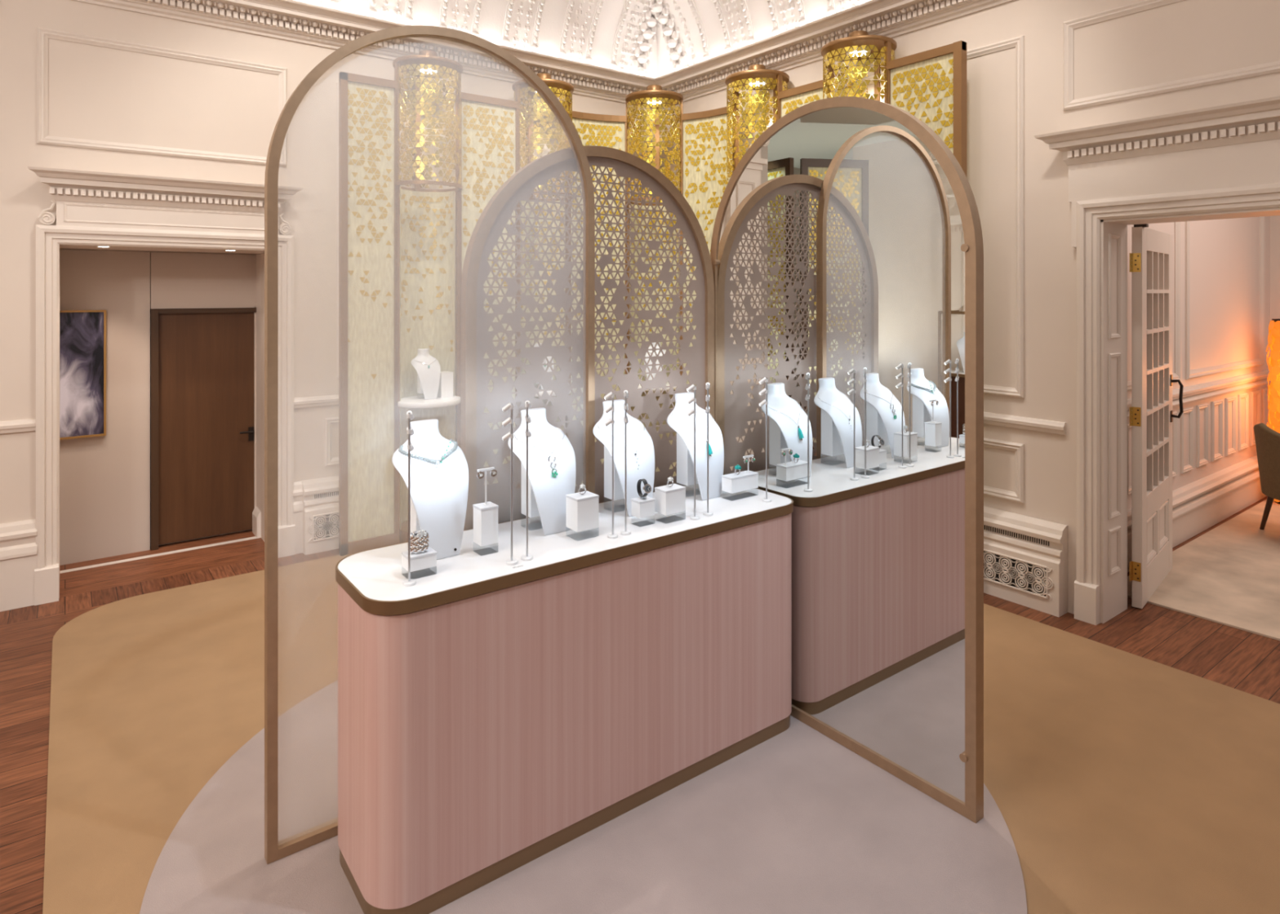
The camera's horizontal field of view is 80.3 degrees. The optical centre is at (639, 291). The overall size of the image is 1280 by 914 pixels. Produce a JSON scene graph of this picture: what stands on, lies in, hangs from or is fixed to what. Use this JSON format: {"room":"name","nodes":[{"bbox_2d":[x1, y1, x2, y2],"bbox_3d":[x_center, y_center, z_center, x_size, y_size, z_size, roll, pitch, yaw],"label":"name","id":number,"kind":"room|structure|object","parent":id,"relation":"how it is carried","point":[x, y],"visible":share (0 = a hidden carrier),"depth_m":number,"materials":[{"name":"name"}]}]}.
{"room":"shop","nodes":[
{"label":"shop","id":0,"kind":"room"},
{"bbox_2d":[59,249,256,565],"bbox_3d":[-3.333,0.740,5.222,1.600,2.020,0.150,0,0,-37],"label":"wall","id":1,"kind":"structure","parent":0,"point":[104,481],"depth_m":5.05,"materials":[{"name":"beige paint"}]},
{"bbox_2d":[59,310,106,439],"bbox_3d":[-3.706,0.530,4.816,0.514,0.820,0.043,0,0,-37],"label":"picture","id":2,"kind":"object","parent":1,"relation":"attached to","point":[82,333],"visible":0.37,"depth_m":4.89,"materials":[{"name":"multicoloured paper"}]},
{"bbox_2d":[150,307,256,551],"bbox_3d":[-3.060,0.933,5.344,0.657,1.634,0.086,0,0,-37],"label":"door","id":3,"kind":"structure","parent":1,"relation":"in","point":[202,360],"depth_m":5.33,"materials":[{"name":"brown wood"}]},
{"bbox_2d":[59,248,257,254],"bbox_3d":[-3.167,-0.311,5.003,1.600,0.078,0.600,0,0,-37],"label":"ceiling","id":4,"kind":"structure","parent":0,"point":[60,248],"depth_m":5.16,"materials":[{"name":"beige paint"}]},
{"bbox_2d":[252,253,261,537],"bbox_3d":[-3.233,0.600,5.091,1.600,2.300,0.180,0,0,-37],"label":"wall","id":5,"kind":"structure","parent":0,"point":[256,513],"depth_m":5.44,"materials":[{"name":"paint"}]},
{"bbox_2d":[0,0,654,542],"bbox_3d":[-1.865,-0.650,5.727,5.850,4.800,0.460,0,0,-37],"label":"wall","id":6,"kind":"structure","parent":0,"point":[95,92],"depth_m":4.67,"materials":[{"name":"beige paint"}]},
{"bbox_2d":[0,481,302,612],"bbox_3d":[-1.924,1.515,5.359,5.310,0.470,0.055,0,0,-37],"label":"baseboard","id":7,"kind":"structure","parent":6,"relation":"attached to","point":[18,546],"depth_m":4.20,"materials":[{"name":"paint"}]},
{"bbox_2d":[34,224,295,605],"bbox_3d":[-2.851,0.688,4.656,1.356,2.125,0.055,0,0,-37],"label":"trim","id":8,"kind":"structure","parent":6,"relation":"attached to","point":[49,238],"depth_m":4.33,"materials":[{"name":"paint"}]},
{"bbox_2d":[26,166,303,235],"bbox_3d":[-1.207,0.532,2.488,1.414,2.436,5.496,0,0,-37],"label":"trim","id":9,"kind":"structure","parent":6,"relation":"attached to","point":[83,198],"depth_m":4.56,"materials":[{"name":"paint"}]},
{"bbox_2d":[0,26,559,466],"bbox_3d":[-1.931,-0.145,5.368,5.310,2.690,0.032,0,0,-37],"label":"trim","id":10,"kind":"structure","parent":6,"relation":"attached to","point":[43,34],"depth_m":4.68,"materials":[{"name":"paint"}]},
{"bbox_2d":[72,0,655,108],"bbox_3d":[-1.865,-1.779,5.297,5.290,0.198,0.225,0,0,-37],"label":"trim","id":11,"kind":"structure","parent":6,"relation":"attached to","point":[292,20],"depth_m":5.18,"materials":[{"name":"paint"}]},
{"bbox_2d":[293,0,871,78],"bbox_3d":[0.616,-2.330,2.014,5.316,1.200,8.465,0,0,-37],"label":"ceiling","id":12,"kind":"structure","parent":0,"point":[649,38],"depth_m":6.18,"materials":[{"name":"white paint"}]},
{"bbox_2d":[0,496,1279,913],"bbox_3d":[-0.376,1.779,2.978,15.000,0.062,11.200,0,0,-37],"label":"floor","id":13,"kind":"structure","parent":0,"point":[1245,661],"depth_m":3.77,"materials":[{"name":"red wood"}]},
{"bbox_2d":[301,475,338,555],"bbox_3d":[-2.037,1.512,5.234,0.540,0.475,0.113,0,0,-37],"label":"radiator cover","id":14,"kind":"object","parent":13,"relation":"on","point":[320,500],"visible":0.41,"depth_m":5.10,"materials":[{"name":"paint"}]},
{"bbox_2d":[307,511,338,542],"bbox_3d":[-2.014,1.583,5.189,0.489,0.177,0.012,0,0,-37],"label":"grille","id":15,"kind":"object","parent":14,"relation":"attached to","point":[322,526],"depth_m":5.10,"materials":[{"name":"paint"}]},
{"bbox_2d":[42,553,1279,913],"bbox_3d":[0.792,1.746,2.298,4.140,0.008,7.705,0,0,-37],"label":"carpet","id":16,"kind":"object","parent":13,"relation":"on","point":[1121,782],"visible":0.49,"depth_m":2.88,"materials":[{"name":"brown carpet"}]},
{"bbox_2d":[338,71,396,555],"bbox_3d":[-1.835,0.146,5.122,0.373,3.192,0.044,0,0,-37],"label":"screen panel","id":17,"kind":"object","parent":16,"relation":"on","point":[367,107],"visible":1,"depth_m":5.11,"materials":[{"name":"brown metal"}]},
{"bbox_2d":[392,49,462,544],"bbox_3d":[-1.501,0.023,5.375,0.478,3.438,0.478,0,0,-42],"label":"column","id":18,"kind":"structure","parent":16,"relation":"on","point":[425,218],"depth_m":5.50,"materials":[{"name":"gold metal"}]},
{"bbox_2d":[410,348,440,399],"bbox_3d":[-1.517,0.584,5.396,0.202,0.348,0.152,0,0,-37],"label":"bust","id":19,"kind":"object","parent":18,"relation":"on","point":[428,380],"visible":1,"depth_m":5.36,"materials":[{"name":"white"}]},
{"bbox_2d":[417,65,439,74],"bbox_3d":[-1.501,-1.573,5.375,0.159,0.015,0.159,0,0,-30],"label":"lamp","id":20,"kind":"object","parent":18,"relation":"on","point":[429,69],"depth_m":5.35,"materials":[{"name":"white metal"}]},
{"bbox_2d":[397,395,460,408],"bbox_3d":[-1.501,0.775,5.375,0.452,0.034,0.452,0,0,-37],"label":"shelf","id":21,"kind":"object","parent":18,"relation":"attached to","point":[405,401],"depth_m":5.25,"materials":[{"name":"white stone"}]},
{"bbox_2d":[437,371,453,398],"bbox_3d":[-1.410,0.669,5.470,0.092,0.178,0.102,0,0,-37],"label":"block","id":22,"kind":"object","parent":18,"relation":"on","point":[446,383],"visible":0.82,"depth_m":5.43,"materials":[{"name":"white plastic"}]},
{"bbox_2d":[460,92,518,488],"bbox_3d":[-1.129,0.146,5.657,0.469,3.192,0.044,0,0,-37],"label":"screen panel","id":23,"kind":"object","parent":16,"relation":"on","point":[489,125],"visible":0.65,"depth_m":5.66,"materials":[{"name":"brown metal"}]},
{"bbox_2d":[511,73,573,488],"bbox_3d":[-0.758,0.023,5.939,0.478,3.438,0.478,0,0,-42],"label":"column","id":24,"kind":"structure","parent":16,"relation":"on","point":[560,88],"depth_m":6.05,"materials":[{"name":"gold metal"}]},
{"bbox_2d":[532,343,553,389],"bbox_3d":[-0.774,0.584,5.960,0.202,0.348,0.152,0,0,-37],"label":"bust","id":25,"kind":"object","parent":24,"relation":"on","point":[549,370],"visible":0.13,"depth_m":5.94,"materials":[{"name":"white"}]},
{"bbox_2d":[534,385,571,396],"bbox_3d":[-0.758,0.775,5.939,0.452,0.034,0.452,0,0,-37],"label":"shelf","id":26,"kind":"object","parent":24,"relation":"attached to","point":[540,393],"depth_m":5.74,"materials":[{"name":"white stone"}]},
{"bbox_2d":[139,680,1026,913],"bbox_3d":[-0.158,1.739,2.709,2.748,0.004,2.748,0,0,-37],"label":"round rug","id":27,"kind":"object","parent":16,"relation":"on","point":[797,822],"visible":0.33,"depth_m":2.35,"materials":[{"name":"grey carpet"}]},
{"bbox_2d":[264,25,595,864],"bbox_3d":[-0.667,0.407,2.673,1.192,2.657,0.039,0,0,-37],"label":"arch","id":28,"kind":"object","parent":27,"relation":"on","point":[274,851],"visible":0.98,"depth_m":2.32,"materials":[{"name":"brown metal"}]},
{"bbox_2d":[335,484,793,913],"bbox_3d":[-0.170,1.289,2.720,1.707,0.895,0.476,0,0,-37],"label":"counter","id":29,"kind":"object","parent":27,"relation":"on","point":[494,715],"depth_m":2.36,"materials":[{"name":"pink wood"}]},
{"bbox_2d":[402,410,415,586],"bbox_3d":[-0.666,0.593,2.189,0.040,0.499,0.045,0,0,-37],"label":"stand","id":30,"kind":"object","parent":29,"relation":"on","point":[407,583],"visible":1,"depth_m":2.18,"materials":[{"name":"white metal"}]},
{"bbox_2d":[401,546,436,579],"bbox_3d":[-0.659,0.810,2.263,0.086,0.066,0.064,0,0,-37],"label":"block","id":31,"kind":"object","parent":29,"relation":"on","point":[427,560],"visible":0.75,"depth_m":2.25,"materials":[{"name":"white plastic"}]},
{"bbox_2d":[410,529,429,553],"bbox_3d":[-0.662,0.741,2.265,0.062,0.068,0.051,0,0,-37],"label":"bracelet","id":32,"kind":"object","parent":31,"relation":"on","point":[420,540],"visible":0.9,"depth_m":2.25,"materials":[{"name":"silver metal"}]},
{"bbox_2d":[391,419,468,559],"bbox_3d":[-0.671,0.636,2.465,0.240,0.415,0.184,0,0,-37],"label":"bust","id":33,"kind":"object","parent":29,"relation":"on","point":[439,495],"visible":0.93,"depth_m":2.42,"materials":[{"name":"white plastic"}]},
{"bbox_2d":[398,439,457,468],"bbox_3d":[-0.680,0.528,2.478,0.201,0.084,0.099,0,0,-37],"label":"necklace","id":34,"kind":"object","parent":33,"relation":"on","point":[401,451],"visible":1,"depth_m":2.44,"materials":[{"name":"grey metal"}]},
{"bbox_2d":[434,441,448,468],"bbox_3d":[-0.643,0.528,2.450,0.047,0.084,0.009,0,0,-37],"label":"pendant","id":35,"kind":"object","parent":34,"relation":"attached to","point":[439,460],"depth_m":2.45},
{"bbox_2d":[472,501,498,555],"bbox_3d":[-0.501,0.767,2.459,0.062,0.151,0.062,0,0,-37],"label":"block","id":36,"kind":"object","parent":29,"relation":"on","point":[485,517],"visible":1,"depth_m":2.44,"materials":[{"name":"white plastic"}]},
{"bbox_2d":[477,466,494,506],"bbox_3d":[-0.500,0.632,2.460,0.058,0.119,0.016,0,0,-37],"label":"stand","id":37,"kind":"object","parent":36,"relation":"on","point":[486,469],"visible":1,"depth_m":2.46,"materials":[{"name":"white metal"}]},
{"bbox_2d":[476,471,484,479],"bbox_3d":[-0.512,0.590,2.437,0.024,0.024,0.009,0,0,-37],"label":"earring","id":38,"kind":"object","parent":37,"relation":"hanging from","point":[480,475],"visible":1,"depth_m":2.44,"materials":[{"name":"silver metal"}]},
{"bbox_2d":[489,469,497,476],"bbox_3d":[-0.475,0.590,2.465,0.024,0.024,0.009,0,0,-37],"label":"earring","id":39,"kind":"object","parent":37,"relation":"hanging from","point":[493,473],"visible":1,"depth_m":2.46,"materials":[{"name":"silver metal"}]},
{"bbox_2d":[502,402,517,565],"bbox_3d":[-0.403,0.593,2.352,0.043,0.500,0.042,0,0,-37],"label":"stand","id":40,"kind":"object","parent":29,"relation":"on","point":[511,562],"visible":1,"depth_m":2.35,"materials":[{"name":"white metal"}]},
{"bbox_2d":[521,400,533,560],"bbox_3d":[-0.358,0.593,2.396,0.036,0.500,0.047,0,0,-19],"label":"stand","id":41,"kind":"object","parent":29,"relation":"on","point":[527,557],"visible":1,"depth_m":2.39,"materials":[{"name":"white metal"}]},
{"bbox_2d":[507,408,575,535],"bbox_3d":[-0.342,0.636,2.716,0.240,0.415,0.181,0,0,-37],"label":"bust","id":42,"kind":"object","parent":29,"relation":"on","point":[547,494],"visible":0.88,"depth_m":2.68,"materials":[{"name":"white"}]},
{"bbox_2d":[514,427,564,477],"bbox_3d":[-0.338,0.579,2.711,0.197,0.150,0.132,0,0,-37],"label":"necklace","id":43,"kind":"object","parent":42,"relation":"on","point":[551,455],"visible":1,"depth_m":2.67,"materials":[{"name":"silver metal"}]},
{"bbox_2d":[547,454,556,475],"bbox_3d":[-0.306,0.609,2.670,0.030,0.068,0.021,0,0,-37],"label":"pendant","id":44,"kind":"object","parent":43,"relation":"attached to","point":[555,473],"depth_m":2.67,"materials":[{"name":"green metal"}]},
{"bbox_2d":[337,484,791,600],"bbox_3d":[-0.170,0.861,2.720,1.695,0.036,0.464,0,0,-37],"label":"countertop","id":45,"kind":"structure","parent":29,"relation":"on","point":[377,574],"depth_m":2.49,"materials":[{"name":"white stone"}]},
{"bbox_2d":[565,491,599,541],"bbox_3d":[-0.199,0.772,2.616,0.089,0.141,0.076,0,0,-37],"label":"block","id":46,"kind":"object","parent":29,"relation":"on","point":[581,511],"visible":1,"depth_m":2.59,"materials":[{"name":"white plastic"}]},
{"bbox_2d":[578,484,586,495],"bbox_3d":[-0.198,0.682,2.616,0.030,0.039,0.019,0,0,-37],"label":"ring","id":47,"kind":"object","parent":46,"relation":"on","point":[582,486],"visible":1,"depth_m":2.61,"materials":[{"name":"silver metal"}]},
{"bbox_2d":[604,391,617,538],"bbox_3d":[-0.098,0.593,2.604,0.043,0.500,0.042,0,0,-37],"label":"stand","id":48,"kind":"object","parent":29,"relation":"on","point":[611,535],"visible":1,"depth_m":2.60,"materials":[{"name":"white metal"}]},
{"bbox_2d":[592,399,654,516],"bbox_3d":[-0.054,0.636,2.934,0.240,0.415,0.181,0,0,-37],"label":"bust","id":49,"kind":"object","parent":29,"relation":"on","point":[635,428],"visible":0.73,"depth_m":2.90,"materials":[{"name":"white"}]},
{"bbox_2d":[597,417,644,469],"bbox_3d":[-0.048,0.589,2.926,0.208,0.170,0.137,0,0,-37],"label":"necklace","id":50,"kind":"object","parent":49,"relation":"on","point":[635,418],"visible":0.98,"depth_m":2.88,"materials":[{"name":"silver metal"}]},
{"bbox_2d":[620,390,631,535],"bbox_3d":[-0.052,0.593,2.646,0.036,0.500,0.047,0,0,-22],"label":"stand","id":51,"kind":"object","parent":29,"relation":"on","point":[624,532],"visible":1,"depth_m":2.64,"materials":[{"name":"white metal"}]},
{"bbox_2d":[631,496,654,527],"bbox_3d":[0.011,0.798,2.756,0.070,0.090,0.054,0,0,-37],"label":"block","id":52,"kind":"object","parent":29,"relation":"on","point":[640,508],"visible":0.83,"depth_m":2.74,"materials":[{"name":"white plastic"}]},
{"bbox_2d":[636,479,651,499],"bbox_3d":[0.014,0.718,2.757,0.036,0.070,0.060,0,0,-37],"label":"watch","id":53,"kind":"object","parent":52,"relation":"on","point":[646,487],"visible":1,"depth_m":2.75,"materials":[{"name":"black metal"}]},
{"bbox_2d":[654,484,685,524],"bbox_3d":[0.112,0.783,2.806,0.097,0.119,0.066,0,0,-37],"label":"block","id":54,"kind":"object","parent":29,"relation":"on","point":[668,500],"visible":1,"depth_m":2.79,"materials":[{"name":"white plastic"}]},
{"bbox_2d":[666,476,673,487],"bbox_3d":[0.113,0.704,2.805,0.024,0.040,0.024,0,0,6],"label":"ring","id":55,"kind":"object","parent":54,"relation":"on","point":[670,478],"visible":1,"depth_m":2.80,"materials":[{"name":"silver metal"}]},
{"bbox_2d":[686,384,699,519],"bbox_3d":[0.199,0.593,2.815,0.043,0.500,0.042,0,0,-37],"label":"stand","id":56,"kind":"object","parent":29,"relation":"on","point":[693,387],"visible":1,"depth_m":2.81,"materials":[{"name":"white metal"}]},
{"bbox_2d":[666,391,724,500],"bbox_3d":[0.238,0.636,3.156,0.240,0.415,0.181,0,0,-37],"label":"bust","id":57,"kind":"object","parent":29,"relation":"on","point":[685,434],"visible":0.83,"depth_m":3.12,"materials":[{"name":"white"}]},
{"bbox_2d":[671,409,712,457],"bbox_3d":[0.248,0.590,3.143,0.204,0.172,0.149,0,0,-37],"label":"necklace","id":58,"kind":"object","parent":57,"relation":"on","point":[710,452],"visible":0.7,"depth_m":3.10,"materials":[{"name":"silver metal"}]},
{"bbox_2d":[702,382,712,516],"bbox_3d":[0.254,0.593,2.868,0.036,0.500,0.047,0,0,-22],"label":"stand","id":59,"kind":"object","parent":29,"relation":"on","point":[707,513],"visible":1,"depth_m":2.86,"materials":[{"name":"white metal"}]},
{"bbox_2d":[721,470,758,501],"bbox_3d":[0.412,0.797,3.120,0.154,0.092,0.060,0,0,-37],"label":"block","id":60,"kind":"object","parent":29,"relation":"on","point":[731,483],"visible":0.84,"depth_m":3.09,"materials":[{"name":"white plastic"}]},
{"bbox_2d":[734,464,741,475],"bbox_3d":[0.402,0.730,3.108,0.030,0.042,0.025,0,0,-37],"label":"ring","id":61,"kind":"object","parent":60,"relation":"on","point":[738,467],"visible":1,"depth_m":3.10,"materials":[{"name":"silver metal"}]},
{"bbox_2d":[742,454,753,472],"bbox_3d":[0.450,0.716,3.150,0.056,0.070,0.016,0,0,-37],"label":"stand","id":62,"kind":"object","parent":60,"relation":"on","point":[750,455],"visible":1,"depth_m":3.15,"materials":[{"name":"white metal"}]},
{"bbox_2d":[743,457,748,463],"bbox_3d":[0.439,0.698,3.128,0.024,0.024,0.009,0,0,-37],"label":"earring","id":63,"kind":"object","parent":62,"relation":"hanging from","point":[745,460],"visible":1,"depth_m":3.13,"materials":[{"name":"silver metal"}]},
{"bbox_2d":[759,377,771,502],"bbox_3d":[0.505,0.593,3.053,0.040,0.500,0.044,0,0,-37],"label":"stand","id":64,"kind":"object","parent":29,"relation":"on","point":[762,381],"visible":1,"depth_m":3.05,"materials":[{"name":"white metal"}]},
{"bbox_2d":[460,146,714,530],"bbox_3d":[-0.157,0.572,3.116,1.216,2.329,0.044,0,0,-37],"label":"screen","id":65,"kind":"object","parent":27,"relation":"on","point":[478,440],"visible":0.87,"depth_m":3.02,"materials":[{"name":"brown metal"}]},
{"bbox_2d":[710,96,983,823],"bbox_3d":[0.726,0.490,2.998,0.055,2.492,1.282,0,0,-37],"label":"mirror","id":66,"kind":"object","parent":27,"relation":"on","point":[846,251],"visible":0.99,"depth_m":2.82,"materials":[{"name":"brown mirror"}]},
{"bbox_2d":[569,111,626,493],"bbox_3d":[-0.349,0.146,6.190,0.509,3.192,0.077,0,0,-22],"label":"screen panel","id":67,"kind":"object","parent":16,"relation":"on","point":[593,129],"visible":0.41,"depth_m":6.22,"materials":[{"name":"brown metal"}]},
{"bbox_2d":[625,84,683,475],"bbox_3d":[0.119,0.023,6.266,0.478,3.438,0.478,0,0,21],"label":"column","id":68,"kind":"structure","parent":16,"relation":"on","point":[654,96],"depth_m":6.35,"materials":[{"name":"gold metal"}]},
{"bbox_2d":[645,97,662,104],"bbox_3d":[0.119,-1.573,6.266,0.159,0.015,0.159,0,0,-15],"label":"lamp","id":69,"kind":"object","parent":68,"relation":"on","point":[653,102],"depth_m":6.25,"materials":[{"name":"white metal"}]},
{"bbox_2d":[644,342,666,380],"bbox_3d":[0.120,0.584,6.278,0.202,0.348,0.152,0,0,8],"label":"bust","id":70,"kind":"object","parent":68,"relation":"on","point":[653,344],"visible":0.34,"depth_m":6.24,"materials":[{"name":"white"}]},
{"bbox_2d":[637,382,676,391],"bbox_3d":[0.119,0.775,6.266,0.452,0.034,0.452,0,0,8],"label":"shelf","id":71,"kind":"object","parent":68,"relation":"attached to","point":[667,384],"depth_m":6.07,"materials":[{"name":"white stone"}]},
{"bbox_2d":[680,105,733,398],"bbox_3d":[0.552,0.146,6.063,0.519,3.192,0.079,0,0,38],"label":"screen panel","id":72,"kind":"object","parent":16,"relation":"on","point":[704,180],"visible":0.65,"depth_m":6.12,"materials":[{"name":"brown metal"}]},
{"bbox_2d":[724,64,789,180],"bbox_3d":[0.880,0.023,5.707,0.478,3.438,0.478,0,0,-33],"label":"column","id":73,"kind":"structure","parent":16,"relation":"on","point":[757,77],"depth_m":5.57,"materials":[{"name":"gold metal"}]},
{"bbox_2d":[746,79,767,86],"bbox_3d":[0.880,-1.573,5.707,0.159,0.015,0.159,0,0,-45],"label":"lamp","id":74,"kind":"object","parent":73,"relation":"on","point":[764,82],"depth_m":5.69,"materials":[{"name":"white metal"}]},
{"bbox_2d":[820,30,897,103],"bbox_3d":[1.433,0.023,4.978,0.478,3.438,0.478,0,0,-42],"label":"column","id":75,"kind":"structure","parent":16,"relation":"on","point":[859,46],"depth_m":4.81,"materials":[{"name":"gold metal"}]},
{"bbox_2d":[845,47,871,57],"bbox_3d":[1.433,-1.573,4.978,0.159,0.015,0.159,0,0,-45],"label":"lamp","id":76,"kind":"object","parent":75,"relation":"on","point":[855,51],"depth_m":4.95,"materials":[{"name":"white metal"}]},
{"bbox_2d":[777,80,827,119],"bbox_3d":[1.157,0.146,5.342,0.044,3.192,0.451,0,0,-37],"label":"screen panel","id":77,"kind":"object","parent":13,"relation":"on","point":[790,100],"visible":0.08,"depth_m":5.37,"materials":[{"name":"brown metal"}]},
{"bbox_2d":[886,40,966,176],"bbox_3d":[1.726,0.146,4.593,0.060,3.192,0.503,0,0,-37],"label":"screen panel","id":78,"kind":"object","parent":13,"relation":"on","point":[930,86],"visible":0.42,"depth_m":4.52,"materials":[{"name":"brown metal"}]},
{"bbox_2d":[983,506,1067,617],"bbox_3d":[1.994,1.512,4.490,0.112,0.475,0.975,0,0,-37],"label":"radiator cover","id":79,"kind":"object","parent":13,"relation":"on","point":[1025,557],"visible":0.45,"depth_m":4.22,"materials":[{"name":"paint"}]},
{"bbox_2d":[983,549,1053,599],"bbox_3d":[1.962,1.583,4.448,0.010,0.177,0.896,0,0,-37],"label":"grille","id":80,"kind":"object","parent":79,"relation":"attached to","point":[1032,578],"depth_m":4.24,"materials":[{"name":"paint"}]},
{"bbox_2d":[1127,499,1279,640],"bbox_3d":[5.423,1.745,3.730,3.450,0.010,4.390,0,0,-37],"label":"area rug","id":81,"kind":"object","parent":13,"relation":"on","point":[1228,575],"visible":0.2,"depth_m":4.60,"materials":[{"name":"beige carpet"}]},
{"bbox_2d":[1253,422,1279,529],"bbox_3d":[4.661,1.336,5.275,0.604,0.814,0.688,0,0,18],"label":"armchair","id":82,"kind":"object","parent":81,"relation":"on","point":[1267,440],"visible":1,"depth_m":5.29,"materials":[{"name":"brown fabric"}]},
{"bbox_2d":[1266,318,1279,504],"bbox_3d":[5.361,0.982,6.200,0.368,1.515,0.370,0,0,-7],"label":"floor lamp","id":83,"kind":"object","parent":81,"relation":"on","point":[1273,336],"visible":0.61,"depth_m":6.21,"materials":[{"name":"orange metal"}]},
{"bbox_2d":[659,0,1279,614],"bbox_3d":[2.854,-0.650,3.708,0.310,4.800,8.460,0,0,-37],"label":"wall","id":84,"kind":"structure","parent":0,"point":[1184,39],"depth_m":4.22,"materials":[{"name":"beige paint"}]},
{"bbox_2d":[654,0,1013,108],"bbox_3d":[2.641,-1.779,3.547,0.225,0.198,8.460,0,0,-37],"label":"trim","id":85,"kind":"structure","parent":84,"relation":"attached to","point":[800,46],"depth_m":5.36,"materials":[{"name":"paint"}]},
{"bbox_2d":[679,0,1279,503],"bbox_3d":[1.993,-0.135,4.561,0.032,2.680,6.060,0,0,-37],"label":"trim","id":86,"kind":"structure","parent":84,"relation":"attached to","point":[1068,103],"depth_m":4.32,"materials":[{"name":"paint"}]},
{"bbox_2d":[1101,219,1127,623],"bbox_3d":[2.565,0.685,4.090,0.310,2.130,0.026,0,0,-37],"label":"trim","id":87,"kind":"structure","parent":84,"relation":"attached to","point":[1113,236],"depth_m":4.07,"materials":[{"name":"paint"}]},
{"bbox_2d":[1033,96,1279,202],"bbox_3d":[3.089,-0.669,3.014,0.155,0.368,2.920,0,0,-37],"label":"trim","id":88,"kind":"structure","parent":84,"relation":"attached to","point":[1237,144],"depth_m":3.69,"materials":[{"name":"paint"}]},
{"bbox_2d":[1129,223,1183,608],"bbox_3d":[3.050,0.685,4.458,0.120,2.117,0.890,0,0,44],"label":"door","id":89,"kind":"structure","parent":84,"relation":"in","point":[1151,412],"depth_m":4.36,"materials":[{"name":"paint"}]},
{"bbox_2d":[1071,182,1279,625],"bbox_3d":[3.150,0.632,3.016,0.055,2.235,2.700,0,0,-37],"label":"trim","id":90,"kind":"structure","parent":84,"relation":"attached to","point":[1086,216],"depth_m":4.01,"materials":[{"name":"paint"}]},
{"bbox_2d":[1101,207,1279,225],"bbox_3d":[3.304,-0.375,3.115,0.310,0.014,2.470,0,0,-37],"label":"trim","id":91,"kind":"structure","parent":84,"relation":"attached to","point":[1265,211],"depth_m":3.76,"materials":[{"name":"paint"}]},
{"bbox_2d":[1127,216,1270,510],"bbox_3d":[4.047,0.150,5.768,4.080,3.200,0.300,0,0,-37],"label":"wall","id":92,"kind":"structure","parent":0,"point":[1224,253],"depth_m":5.96,"materials":[{"name":"beige paint"}]},
{"bbox_2d":[1127,216,1271,572],"bbox_3d":[4.105,0.300,5.568,3.930,2.900,0.088,0,0,-37],"label":"trim","id":93,"kind":"structure","parent":92,"relation":"attached to","point":[1198,505],"depth_m":5.76,"materials":[{"name":"paint"}]},
{"bbox_2d":[1270,215,1279,351],"bbox_3d":[7.206,0.150,4.838,0.170,3.200,5.000,0,0,-37],"label":"wall","id":94,"kind":"structure","parent":0,"point":[1275,220],"depth_m":6.76,"materials":[{"name":"paint"}]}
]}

